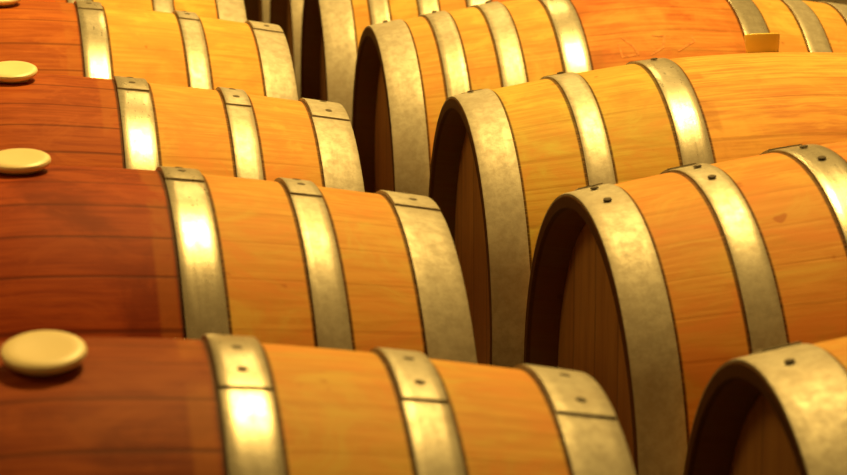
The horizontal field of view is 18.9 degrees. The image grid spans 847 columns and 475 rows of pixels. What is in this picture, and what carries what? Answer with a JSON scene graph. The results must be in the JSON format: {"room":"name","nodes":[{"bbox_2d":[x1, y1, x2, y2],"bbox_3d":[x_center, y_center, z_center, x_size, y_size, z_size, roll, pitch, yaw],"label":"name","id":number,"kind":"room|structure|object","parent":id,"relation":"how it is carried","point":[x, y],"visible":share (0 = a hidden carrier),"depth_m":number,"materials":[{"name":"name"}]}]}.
{"room":"wine cellar","nodes":[
{"label":"wine cellar","id":0,"kind":"room"},
{"bbox_2d":[804,0,846,4],"bbox_3d":[0.118,0.289,4.401,6.800,0.001,10.700,-2,13,-9],"label":"floor","id":1,"kind":"structure","parent":0,"point":[838,1],"depth_m":9.46,"materials":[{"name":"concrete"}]},
{"bbox_2d":[22,0,246,22],"bbox_3d":[-0.834,-0.210,4.991,0.958,0.715,0.709,-2,13,-9],"label":"wine barrel","id":2,"kind":"object","parent":1,"relation":"on","point":[230,10],"visible":0.04,"depth_m":4.84,"materials":[{"name":"brown wood"}]},
{"bbox_2d":[0,0,297,100],"bbox_3d":[-0.708,-0.057,4.296,0.965,0.725,0.726,-2,13,-9],"label":"wine barrel","id":3,"kind":"object","parent":1,"relation":"on","point":[86,38],"visible":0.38,"depth_m":4.14,"materials":[{"name":"brown wood"}]},
{"bbox_2d":[0,61,364,191],"bbox_3d":[-0.580,0.108,3.606,0.955,0.721,0.708,-2,13,-9],"label":"wine barrel","id":4,"kind":"object","parent":1,"relation":"on","point":[118,121],"visible":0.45,"depth_m":3.45,"materials":[{"name":"brown wood"}]},
{"bbox_2d":[0,148,476,363],"bbox_3d":[-0.451,0.260,2.917,0.963,0.723,0.722,-2,13,-9],"label":"wine barrel","id":5,"kind":"object","parent":1,"relation":"on","point":[162,252],"visible":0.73,"depth_m":2.73,"materials":[{"name":"brown wood"}]},
{"bbox_2d":[244,0,269,23],"bbox_3d":[0.031,-0.580,6.586,0.958,0.714,0.709,-2,13,-9],"label":"wine barrel","id":6,"kind":"object","parent":1,"relation":"on","point":[256,10],"visible":0.02,"depth_m":6.78,"materials":[{"name":"brown wood"}]},
{"bbox_2d":[270,0,303,99],"bbox_3d":[0.144,-0.421,5.891,0.958,0.714,0.709,-2,13,-9],"label":"wine barrel","id":7,"kind":"object","parent":1,"relation":"on","point":[287,14],"visible":0.02,"depth_m":5.56,"materials":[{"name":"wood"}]},
{"bbox_2d":[0,330,635,474],"bbox_3d":[-0.312,0.424,2.226,0.958,0.711,0.700,-2,13,-9],"label":"wine barrel","id":8,"kind":"object","parent":1,"relation":"on","point":[214,404],"visible":1,"depth_m":2.10,"materials":[{"name":"brown wood"}]},
{"bbox_2d":[300,0,510,124],"bbox_3d":[0.249,-0.261,5.194,0.966,0.714,0.719,-2,13,-9],"label":"wine barrel","id":9,"kind":"object","parent":1,"relation":"on","point":[331,30],"visible":0.1,"depth_m":4.91,"materials":[{"name":"brown wood"}]},
{"bbox_2d":[352,0,846,196],"bbox_3d":[0.380,-0.103,4.502,0.958,0.714,0.708,-2,13,-9],"label":"wine barrel","id":10,"kind":"object","parent":1,"relation":"on","point":[406,70],"visible":0.35,"depth_m":4.28,"materials":[{"name":"brown wood"}]},
{"bbox_2d":[428,33,846,368],"bbox_3d":[0.519,0.053,3.806,0.958,0.710,0.696,-2,13,-9],"label":"wine barrel","id":11,"kind":"object","parent":1,"relation":"on","point":[501,157],"visible":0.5,"depth_m":3.56,"materials":[{"name":"brown wood"}]},
{"bbox_2d":[524,141,846,474],"bbox_3d":[0.649,0.210,3.110,0.959,0.726,0.716,-2,13,-9],"label":"wine barrel","id":12,"kind":"object","parent":1,"relation":"on","point":[644,288],"visible":0.84,"depth_m":2.85,"materials":[{"name":"brown wood"}]},
{"bbox_2d":[683,337,846,474],"bbox_3d":[0.773,0.374,2.416,0.964,0.715,0.712,-2,13,-9],"label":"wine barrel","id":13,"kind":"object","parent":1,"relation":"on","point":[782,409],"visible":1,"depth_m":2.33,"materials":[{"name":"brown wood"}]}
]}

